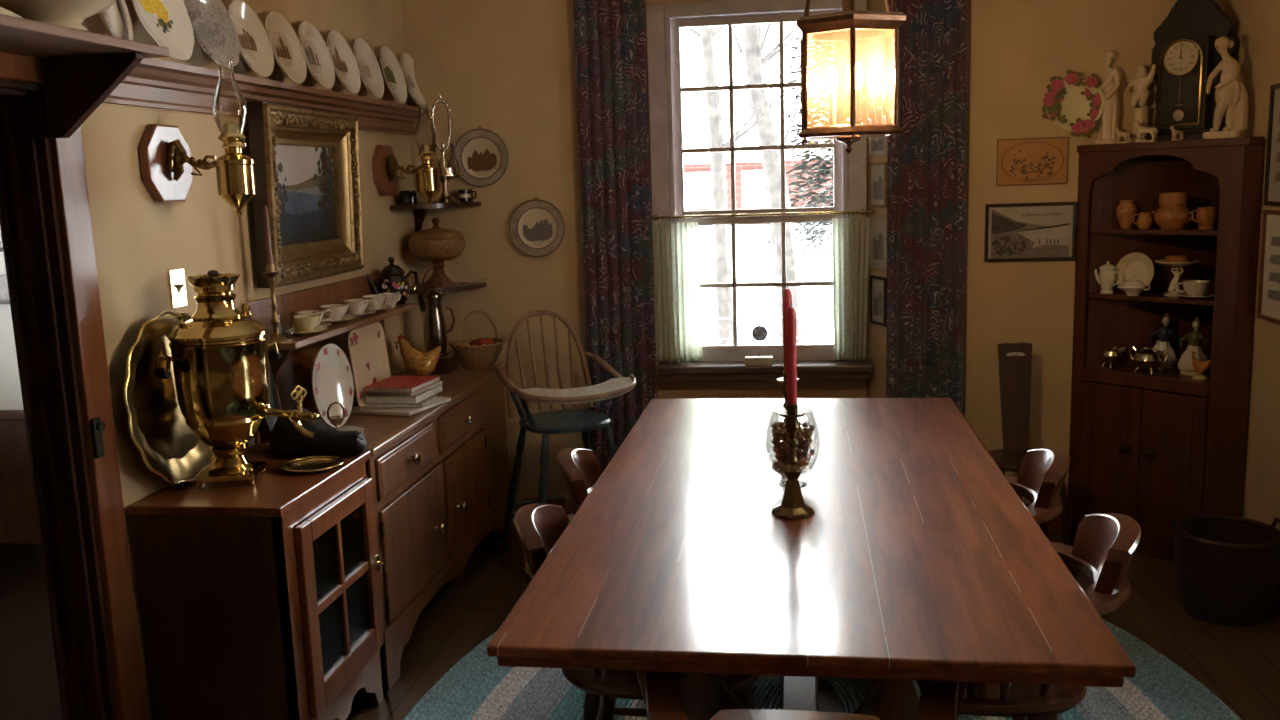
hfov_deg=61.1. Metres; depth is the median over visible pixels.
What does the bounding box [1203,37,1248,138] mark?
figurine
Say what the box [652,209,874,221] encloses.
curtain rod
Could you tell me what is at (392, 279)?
teapot
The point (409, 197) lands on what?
mug
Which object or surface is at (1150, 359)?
sugar bowl
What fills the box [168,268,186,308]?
light switch
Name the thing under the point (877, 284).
print
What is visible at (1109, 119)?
drapery
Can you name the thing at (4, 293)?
framed picture
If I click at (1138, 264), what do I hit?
dinner plate
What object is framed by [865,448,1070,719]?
chair
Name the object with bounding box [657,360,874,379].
window sill
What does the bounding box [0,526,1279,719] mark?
floor
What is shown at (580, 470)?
chair
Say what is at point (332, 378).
oval platter
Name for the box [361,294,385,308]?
cup
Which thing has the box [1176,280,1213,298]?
cup
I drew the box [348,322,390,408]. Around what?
platter
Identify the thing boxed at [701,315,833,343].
wire fence
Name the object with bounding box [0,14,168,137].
shelf
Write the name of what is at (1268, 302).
wall picture
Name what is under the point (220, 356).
samovar
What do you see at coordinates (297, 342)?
shelf
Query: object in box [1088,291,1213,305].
shelf
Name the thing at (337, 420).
bowl
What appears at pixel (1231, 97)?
drapery
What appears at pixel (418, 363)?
hen
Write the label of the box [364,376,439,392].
book
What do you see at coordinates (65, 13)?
bowl
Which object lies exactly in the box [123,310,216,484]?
brass tray
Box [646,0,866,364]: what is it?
window
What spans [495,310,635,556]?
high chair
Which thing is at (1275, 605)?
baseboard
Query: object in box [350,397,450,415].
newspaper
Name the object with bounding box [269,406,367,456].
scoop
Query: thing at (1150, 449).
tall cabinet
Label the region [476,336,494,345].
apple
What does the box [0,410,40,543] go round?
wainscoting
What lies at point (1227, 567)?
basket
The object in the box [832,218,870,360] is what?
cafe curtain
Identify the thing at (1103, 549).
chair
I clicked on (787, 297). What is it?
candle
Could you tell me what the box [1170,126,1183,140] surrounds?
animal figurine
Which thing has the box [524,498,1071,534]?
baseboard
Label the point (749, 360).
box
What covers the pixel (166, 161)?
sconce
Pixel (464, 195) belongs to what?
mug
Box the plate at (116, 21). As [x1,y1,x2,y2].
[98,0,132,40]
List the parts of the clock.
door frame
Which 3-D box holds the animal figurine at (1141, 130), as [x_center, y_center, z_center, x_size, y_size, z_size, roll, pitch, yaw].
[2.026,-0.917,4.342,0.098,0.087,0.030,7,13,43]
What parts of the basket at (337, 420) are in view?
handle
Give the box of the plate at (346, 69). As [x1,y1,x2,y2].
[327,30,360,93]
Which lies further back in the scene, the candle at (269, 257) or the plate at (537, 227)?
the plate at (537, 227)
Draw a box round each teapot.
[364,257,418,304]
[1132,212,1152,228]
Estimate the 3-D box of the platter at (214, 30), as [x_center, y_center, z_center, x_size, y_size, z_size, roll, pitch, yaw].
[-1.247,-0.973,3.156,0.072,0.247,0.266,0,9,10]
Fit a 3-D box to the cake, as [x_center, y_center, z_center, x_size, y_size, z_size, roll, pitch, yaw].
[2.168,-0.406,4.377,0.089,0.036,0.088,-9,12,-36]
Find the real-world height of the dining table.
0.748 m
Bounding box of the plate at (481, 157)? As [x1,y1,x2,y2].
[453,126,508,186]
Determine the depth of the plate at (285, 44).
3.65 m
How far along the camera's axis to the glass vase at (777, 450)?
2.95 m
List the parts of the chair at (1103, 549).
seat, leg, leg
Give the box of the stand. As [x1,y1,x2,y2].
[429,93,464,203]
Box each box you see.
[430,354,456,374]
[745,352,772,365]
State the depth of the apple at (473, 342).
4.85 m
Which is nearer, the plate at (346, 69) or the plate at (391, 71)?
the plate at (346, 69)
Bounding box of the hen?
[394,334,440,375]
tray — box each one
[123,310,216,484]
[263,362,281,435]
[282,455,343,472]
[513,373,635,403]
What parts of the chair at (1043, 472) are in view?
leg, leg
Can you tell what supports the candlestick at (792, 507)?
on the dining table
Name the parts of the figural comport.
figure stem, dish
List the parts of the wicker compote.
knob, lid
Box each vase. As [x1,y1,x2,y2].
[765,406,819,487]
[1116,200,1137,228]
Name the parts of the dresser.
panel, drawer, door, knob, frame, knob, drawer, knob, door, knob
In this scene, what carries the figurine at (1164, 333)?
on the tall cabinet at (1150, 449)
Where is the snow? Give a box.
[698,221,833,344]
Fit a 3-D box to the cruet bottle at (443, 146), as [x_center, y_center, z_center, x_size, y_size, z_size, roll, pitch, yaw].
[-0.848,-0.870,4.686,0.046,0.138,0.046,0,9,8]
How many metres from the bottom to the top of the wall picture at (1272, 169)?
0.430 m
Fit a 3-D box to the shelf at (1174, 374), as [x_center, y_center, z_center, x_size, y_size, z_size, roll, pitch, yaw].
[2.225,0.051,4.510,0.343,0.018,0.647,-9,12,-36]
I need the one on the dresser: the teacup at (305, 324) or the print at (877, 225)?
the teacup at (305, 324)
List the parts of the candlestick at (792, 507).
stem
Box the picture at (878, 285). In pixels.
[870,275,886,325]
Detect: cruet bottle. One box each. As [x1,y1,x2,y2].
[433,144,438,166]
[439,143,449,167]
[449,143,458,167]
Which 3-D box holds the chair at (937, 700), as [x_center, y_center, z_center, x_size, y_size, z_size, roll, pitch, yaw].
[0.288,0.878,1.956,0.598,0.794,0.610,0,9,8]
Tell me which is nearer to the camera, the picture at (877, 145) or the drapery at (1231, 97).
the drapery at (1231, 97)
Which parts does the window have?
sash, sash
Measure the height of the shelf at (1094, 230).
0.018 m
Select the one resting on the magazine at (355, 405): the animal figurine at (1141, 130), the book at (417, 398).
the book at (417, 398)
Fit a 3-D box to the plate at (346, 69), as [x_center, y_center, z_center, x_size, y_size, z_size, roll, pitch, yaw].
[-1.117,-1.121,4.078,0.071,0.235,0.242,-1,9,8]
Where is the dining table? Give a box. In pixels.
[487,398,1135,719]
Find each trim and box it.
[0,52,147,719]
[0,79,117,719]
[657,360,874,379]
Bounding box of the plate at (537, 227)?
[509,197,564,256]
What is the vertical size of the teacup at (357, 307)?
0.064 m
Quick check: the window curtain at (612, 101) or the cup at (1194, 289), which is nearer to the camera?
the cup at (1194, 289)
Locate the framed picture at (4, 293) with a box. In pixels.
[0,247,9,303]
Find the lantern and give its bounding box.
[794,0,905,153]
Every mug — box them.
[400,190,415,204]
[404,192,416,204]
[458,189,472,201]
[459,189,476,201]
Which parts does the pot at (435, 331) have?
lid, bail handle, handle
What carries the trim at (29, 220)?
attached to the wall at (137, 239)
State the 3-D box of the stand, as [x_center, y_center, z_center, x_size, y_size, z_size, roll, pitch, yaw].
[-0.859,-0.921,4.721,0.176,0.469,0.176,-4,10,-11]
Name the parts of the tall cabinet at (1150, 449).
raised panel, door, knob, knob, raised panel, door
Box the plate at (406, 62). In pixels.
[400,52,425,105]
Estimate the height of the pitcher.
0.086 m
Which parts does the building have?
pane, pane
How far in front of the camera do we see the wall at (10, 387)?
5.05 m
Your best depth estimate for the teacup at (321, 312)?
3.76 m
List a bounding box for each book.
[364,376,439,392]
[364,383,442,403]
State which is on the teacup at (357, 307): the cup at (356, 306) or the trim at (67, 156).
the cup at (356, 306)
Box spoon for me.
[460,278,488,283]
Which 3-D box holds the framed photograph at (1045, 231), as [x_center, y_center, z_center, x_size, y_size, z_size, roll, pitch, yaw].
[1.658,-0.543,4.605,0.372,0.246,0.016,0,9,8]
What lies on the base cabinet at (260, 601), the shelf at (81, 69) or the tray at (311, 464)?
the tray at (311, 464)
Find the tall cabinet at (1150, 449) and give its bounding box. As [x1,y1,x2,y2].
[1068,136,1263,561]
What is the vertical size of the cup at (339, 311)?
0.056 m
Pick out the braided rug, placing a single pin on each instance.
(1160, 689)
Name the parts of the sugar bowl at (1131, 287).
lid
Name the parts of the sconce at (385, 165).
arm, burner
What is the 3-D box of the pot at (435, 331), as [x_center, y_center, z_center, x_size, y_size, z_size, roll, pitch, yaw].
[-0.885,-0.209,4.711,0.100,0.383,0.127,5,12,36]
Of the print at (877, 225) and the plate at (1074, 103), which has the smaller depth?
the plate at (1074, 103)
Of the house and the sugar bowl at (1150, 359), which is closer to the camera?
the sugar bowl at (1150, 359)
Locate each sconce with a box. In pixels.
[138,60,255,215]
[372,104,440,204]
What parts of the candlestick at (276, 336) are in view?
stem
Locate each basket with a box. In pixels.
[449,310,505,369]
[1171,515,1279,625]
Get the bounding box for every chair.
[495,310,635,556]
[514,503,758,719]
[557,448,753,708]
[644,671,958,719]
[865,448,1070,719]
[868,513,1140,719]
[989,342,1071,569]
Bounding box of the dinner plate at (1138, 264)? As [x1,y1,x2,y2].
[1115,252,1153,289]
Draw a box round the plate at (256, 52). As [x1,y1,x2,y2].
[228,0,273,76]
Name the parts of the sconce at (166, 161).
arm, burner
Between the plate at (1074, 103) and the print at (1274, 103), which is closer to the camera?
the print at (1274, 103)
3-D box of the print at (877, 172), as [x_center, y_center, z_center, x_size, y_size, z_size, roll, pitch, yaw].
[1.072,-0.785,4.868,0.006,0.180,0.150,-4,10,-14]
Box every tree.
[686,26,797,344]
[732,23,804,343]
[764,24,833,326]
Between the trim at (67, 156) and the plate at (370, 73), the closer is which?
the trim at (67, 156)
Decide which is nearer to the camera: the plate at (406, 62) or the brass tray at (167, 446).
the brass tray at (167, 446)
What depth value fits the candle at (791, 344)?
2.67 m
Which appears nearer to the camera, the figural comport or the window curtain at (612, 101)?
the figural comport
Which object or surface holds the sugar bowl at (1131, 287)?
on the tall cabinet at (1150, 449)
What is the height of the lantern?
1.095 m
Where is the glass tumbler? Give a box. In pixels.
[278,311,294,338]
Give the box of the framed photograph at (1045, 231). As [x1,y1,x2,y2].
[984,202,1076,261]
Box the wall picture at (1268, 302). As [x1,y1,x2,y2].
[1257,209,1279,324]
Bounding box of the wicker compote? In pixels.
[408,217,465,287]
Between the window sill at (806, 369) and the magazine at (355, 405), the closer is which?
the magazine at (355, 405)
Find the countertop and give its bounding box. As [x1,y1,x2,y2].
[247,364,505,455]
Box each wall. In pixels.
[0,229,23,409]
[80,0,423,719]
[401,0,1224,525]
[1222,0,1279,571]
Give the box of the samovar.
[153,270,318,488]
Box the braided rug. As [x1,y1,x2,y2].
[403,619,1241,719]
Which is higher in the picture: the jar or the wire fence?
the jar
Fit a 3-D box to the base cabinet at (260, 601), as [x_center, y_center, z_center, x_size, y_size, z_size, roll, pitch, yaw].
[-1.052,0.729,3.142,0.464,0.812,0.596,0,9,8]
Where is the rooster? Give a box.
[1191,351,1210,379]
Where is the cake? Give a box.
[1164,254,1188,261]
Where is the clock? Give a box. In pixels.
[1144,0,1236,141]
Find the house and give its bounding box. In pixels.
[682,116,705,126]
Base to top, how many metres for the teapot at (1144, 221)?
0.068 m
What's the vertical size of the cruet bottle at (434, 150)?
0.138 m
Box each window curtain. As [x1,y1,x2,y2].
[573,0,657,473]
[886,0,969,415]
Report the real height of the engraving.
0.194 m
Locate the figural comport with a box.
[1154,259,1199,296]
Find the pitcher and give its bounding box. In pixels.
[1191,207,1217,229]
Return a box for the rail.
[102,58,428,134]
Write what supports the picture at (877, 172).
attached to the wall at (507, 68)
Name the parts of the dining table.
edge moulding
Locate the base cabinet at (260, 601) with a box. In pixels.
[127,450,386,719]
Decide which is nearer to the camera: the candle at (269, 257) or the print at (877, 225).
the candle at (269, 257)
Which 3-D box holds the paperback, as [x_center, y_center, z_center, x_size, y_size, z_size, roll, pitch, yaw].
[-0.875,0.103,4.045,0.186,0.012,0.236,1,10,18]
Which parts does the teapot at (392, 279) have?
spout, lid, handle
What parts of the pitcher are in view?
handle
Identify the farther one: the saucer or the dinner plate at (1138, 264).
the dinner plate at (1138, 264)
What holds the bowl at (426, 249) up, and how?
on the wicker compote
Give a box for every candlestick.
[262,206,288,342]
[771,283,799,467]
[772,301,814,519]
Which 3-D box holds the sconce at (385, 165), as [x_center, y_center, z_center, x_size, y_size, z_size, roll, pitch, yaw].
[-0.971,-0.861,4.566,0.253,0.416,0.216,0,9,8]
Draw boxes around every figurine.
[1094,50,1119,144]
[1115,127,1129,143]
[1126,64,1155,142]
[1133,121,1157,142]
[1149,313,1176,369]
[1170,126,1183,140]
[1178,317,1206,375]
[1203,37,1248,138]
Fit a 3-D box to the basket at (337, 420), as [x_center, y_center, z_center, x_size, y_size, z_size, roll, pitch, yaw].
[-0.993,0.192,3.545,0.059,0.114,0.056,-8,11,-31]
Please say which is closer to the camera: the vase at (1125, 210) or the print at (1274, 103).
the print at (1274, 103)
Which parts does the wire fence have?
post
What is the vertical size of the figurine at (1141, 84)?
0.310 m
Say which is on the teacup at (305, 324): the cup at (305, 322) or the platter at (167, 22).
the cup at (305, 322)
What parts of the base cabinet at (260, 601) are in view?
frame, door, pane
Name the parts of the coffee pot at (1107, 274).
spout, lid, handle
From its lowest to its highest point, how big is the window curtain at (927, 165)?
2.590 m
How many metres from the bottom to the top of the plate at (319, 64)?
0.235 m
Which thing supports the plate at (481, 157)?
attached to the wall at (507, 68)
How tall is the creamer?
0.099 m
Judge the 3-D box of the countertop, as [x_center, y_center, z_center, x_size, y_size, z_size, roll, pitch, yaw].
[-0.928,0.161,4.176,0.431,0.023,1.582,0,9,8]
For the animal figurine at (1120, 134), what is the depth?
4.40 m
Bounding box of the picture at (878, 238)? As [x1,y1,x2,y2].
[869,217,886,269]
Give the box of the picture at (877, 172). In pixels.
[868,162,886,207]
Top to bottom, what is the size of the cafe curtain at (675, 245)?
0.663 m
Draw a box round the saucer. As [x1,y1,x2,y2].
[333,426,364,432]
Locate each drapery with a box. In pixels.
[1098,70,1118,138]
[1215,81,1248,129]
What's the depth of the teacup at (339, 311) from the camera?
3.89 m
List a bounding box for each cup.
[294,314,320,331]
[296,310,324,325]
[319,304,348,319]
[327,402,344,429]
[343,299,369,313]
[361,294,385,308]
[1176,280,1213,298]
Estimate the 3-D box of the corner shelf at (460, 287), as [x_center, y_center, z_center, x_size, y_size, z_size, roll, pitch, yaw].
[-0.889,-0.269,4.875,0.326,0.130,0.326,0,9,8]
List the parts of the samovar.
handle, lid knob, lid, lid knob, handle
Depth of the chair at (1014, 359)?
4.56 m
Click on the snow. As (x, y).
(752, 262)
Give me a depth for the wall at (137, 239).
3.15 m
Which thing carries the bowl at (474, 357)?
on the fruit basket at (474, 357)
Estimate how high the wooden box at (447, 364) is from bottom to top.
0.072 m
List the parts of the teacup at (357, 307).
handle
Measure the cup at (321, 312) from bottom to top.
0.056 m
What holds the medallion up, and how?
attached to the window
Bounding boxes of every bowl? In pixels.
[0,0,116,31]
[328,415,344,429]
[408,238,465,260]
[452,338,503,369]
[1117,275,1149,295]
[1129,346,1168,373]
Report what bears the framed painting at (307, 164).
attached to the wall at (137, 239)
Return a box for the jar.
[1151,192,1194,228]
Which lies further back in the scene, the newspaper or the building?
the building
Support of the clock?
on the tall cabinet at (1150, 449)
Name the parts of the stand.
handle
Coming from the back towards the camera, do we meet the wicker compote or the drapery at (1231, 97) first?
the wicker compote
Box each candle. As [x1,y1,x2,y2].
[263,206,272,264]
[783,289,791,371]
[786,307,796,404]
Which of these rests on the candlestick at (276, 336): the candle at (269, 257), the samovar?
the candle at (269, 257)
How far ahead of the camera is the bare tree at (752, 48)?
9.30 m
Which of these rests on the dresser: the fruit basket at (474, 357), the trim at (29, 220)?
the fruit basket at (474, 357)
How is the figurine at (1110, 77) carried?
on the tall cabinet at (1150, 449)
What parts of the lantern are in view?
post, post, glass pane, arm, bulb, glass pane, stem, post, arm, post, bulb, glass pane, arm, post, glass pane, arm, post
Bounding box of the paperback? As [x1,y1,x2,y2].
[367,381,441,395]
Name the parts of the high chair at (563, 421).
arm, leg, arm post, arm post, leg, seat, leg, arm, arm post, leg, arm post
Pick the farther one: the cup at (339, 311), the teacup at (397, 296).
the teacup at (397, 296)
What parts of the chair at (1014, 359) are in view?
seat, leg, leg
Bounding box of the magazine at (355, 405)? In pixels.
[352,394,437,408]
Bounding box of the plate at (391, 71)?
[379,46,406,102]
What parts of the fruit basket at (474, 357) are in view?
hoop handle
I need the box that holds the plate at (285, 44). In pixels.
[265,11,306,82]
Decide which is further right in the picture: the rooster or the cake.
the rooster
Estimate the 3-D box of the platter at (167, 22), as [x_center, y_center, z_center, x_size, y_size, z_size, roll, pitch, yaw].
[-1.280,-0.940,2.896,0.080,0.273,0.258,0,9,8]
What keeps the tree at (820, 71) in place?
on the snow
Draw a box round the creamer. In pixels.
[1100,346,1127,368]
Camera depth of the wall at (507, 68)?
4.80 m
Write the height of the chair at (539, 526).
0.794 m
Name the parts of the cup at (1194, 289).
handle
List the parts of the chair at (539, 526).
leg, leg, seat, leg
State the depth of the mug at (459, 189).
4.89 m
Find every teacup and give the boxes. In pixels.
[284,314,327,335]
[294,309,332,327]
[319,304,355,323]
[343,298,377,316]
[361,294,393,311]
[381,291,400,307]
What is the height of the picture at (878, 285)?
0.220 m
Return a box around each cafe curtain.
[653,222,702,362]
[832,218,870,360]
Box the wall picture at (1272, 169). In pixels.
[1263,83,1279,205]
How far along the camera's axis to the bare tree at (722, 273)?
8.82 m
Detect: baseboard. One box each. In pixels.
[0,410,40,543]
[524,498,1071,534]
[1271,572,1279,613]
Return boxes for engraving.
[996,137,1068,185]
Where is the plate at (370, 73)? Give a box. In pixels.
[353,38,383,97]
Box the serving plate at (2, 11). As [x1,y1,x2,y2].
[0,7,21,17]
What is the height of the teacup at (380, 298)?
0.064 m
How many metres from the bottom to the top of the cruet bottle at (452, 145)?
0.138 m
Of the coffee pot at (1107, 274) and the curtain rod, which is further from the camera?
the curtain rod
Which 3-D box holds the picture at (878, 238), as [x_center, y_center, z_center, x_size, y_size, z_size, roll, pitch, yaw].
[1.078,-0.528,4.902,0.013,0.230,0.160,-4,10,-14]
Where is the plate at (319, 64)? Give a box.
[298,21,334,88]
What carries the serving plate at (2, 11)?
on the shelf at (81, 69)
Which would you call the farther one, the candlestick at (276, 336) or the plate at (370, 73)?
the plate at (370, 73)
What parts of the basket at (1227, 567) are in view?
handle, handle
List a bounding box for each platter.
[132,0,193,60]
[184,0,239,69]
[312,344,353,426]
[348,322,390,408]
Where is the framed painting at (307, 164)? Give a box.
[247,101,363,287]
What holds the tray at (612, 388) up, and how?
on the high chair at (563, 421)
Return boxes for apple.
[470,338,477,345]
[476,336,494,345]
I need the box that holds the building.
[683,122,833,224]
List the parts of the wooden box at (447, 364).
lid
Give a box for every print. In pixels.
[871,137,883,151]
[871,165,883,204]
[872,220,883,266]
[872,279,882,322]
[1268,88,1279,201]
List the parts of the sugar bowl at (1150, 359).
handle, handle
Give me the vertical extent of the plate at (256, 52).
0.235 m
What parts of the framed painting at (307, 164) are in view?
frame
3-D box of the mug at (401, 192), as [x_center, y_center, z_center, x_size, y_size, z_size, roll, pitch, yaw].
[-1.024,-0.714,4.760,0.081,0.060,0.069,1,10,15]
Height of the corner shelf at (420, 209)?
0.130 m
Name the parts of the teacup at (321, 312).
handle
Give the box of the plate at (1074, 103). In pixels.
[1042,70,1103,136]
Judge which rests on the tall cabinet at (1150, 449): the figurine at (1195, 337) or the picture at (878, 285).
the figurine at (1195, 337)
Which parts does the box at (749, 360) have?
lid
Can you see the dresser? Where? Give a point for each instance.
(439, 474)
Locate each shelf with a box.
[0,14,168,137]
[268,303,415,349]
[389,202,480,231]
[410,282,486,311]
[1086,366,1209,381]
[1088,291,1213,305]
[1090,226,1217,235]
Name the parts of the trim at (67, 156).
latch plate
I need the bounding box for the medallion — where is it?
[752,304,767,340]
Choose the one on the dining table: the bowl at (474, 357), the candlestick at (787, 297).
the candlestick at (787, 297)
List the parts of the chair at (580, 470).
leg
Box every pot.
[421,268,454,356]
[1095,261,1121,293]
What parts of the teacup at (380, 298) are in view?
handle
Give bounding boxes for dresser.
[242,272,512,690]
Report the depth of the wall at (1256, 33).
4.04 m
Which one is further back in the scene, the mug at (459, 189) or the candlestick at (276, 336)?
the mug at (459, 189)
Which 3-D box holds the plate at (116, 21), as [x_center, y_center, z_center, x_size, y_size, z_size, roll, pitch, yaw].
[-1.303,-0.863,2.674,0.050,0.198,0.201,-3,9,-5]
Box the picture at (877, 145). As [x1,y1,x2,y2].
[869,137,886,154]
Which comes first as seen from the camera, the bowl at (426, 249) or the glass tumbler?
the glass tumbler

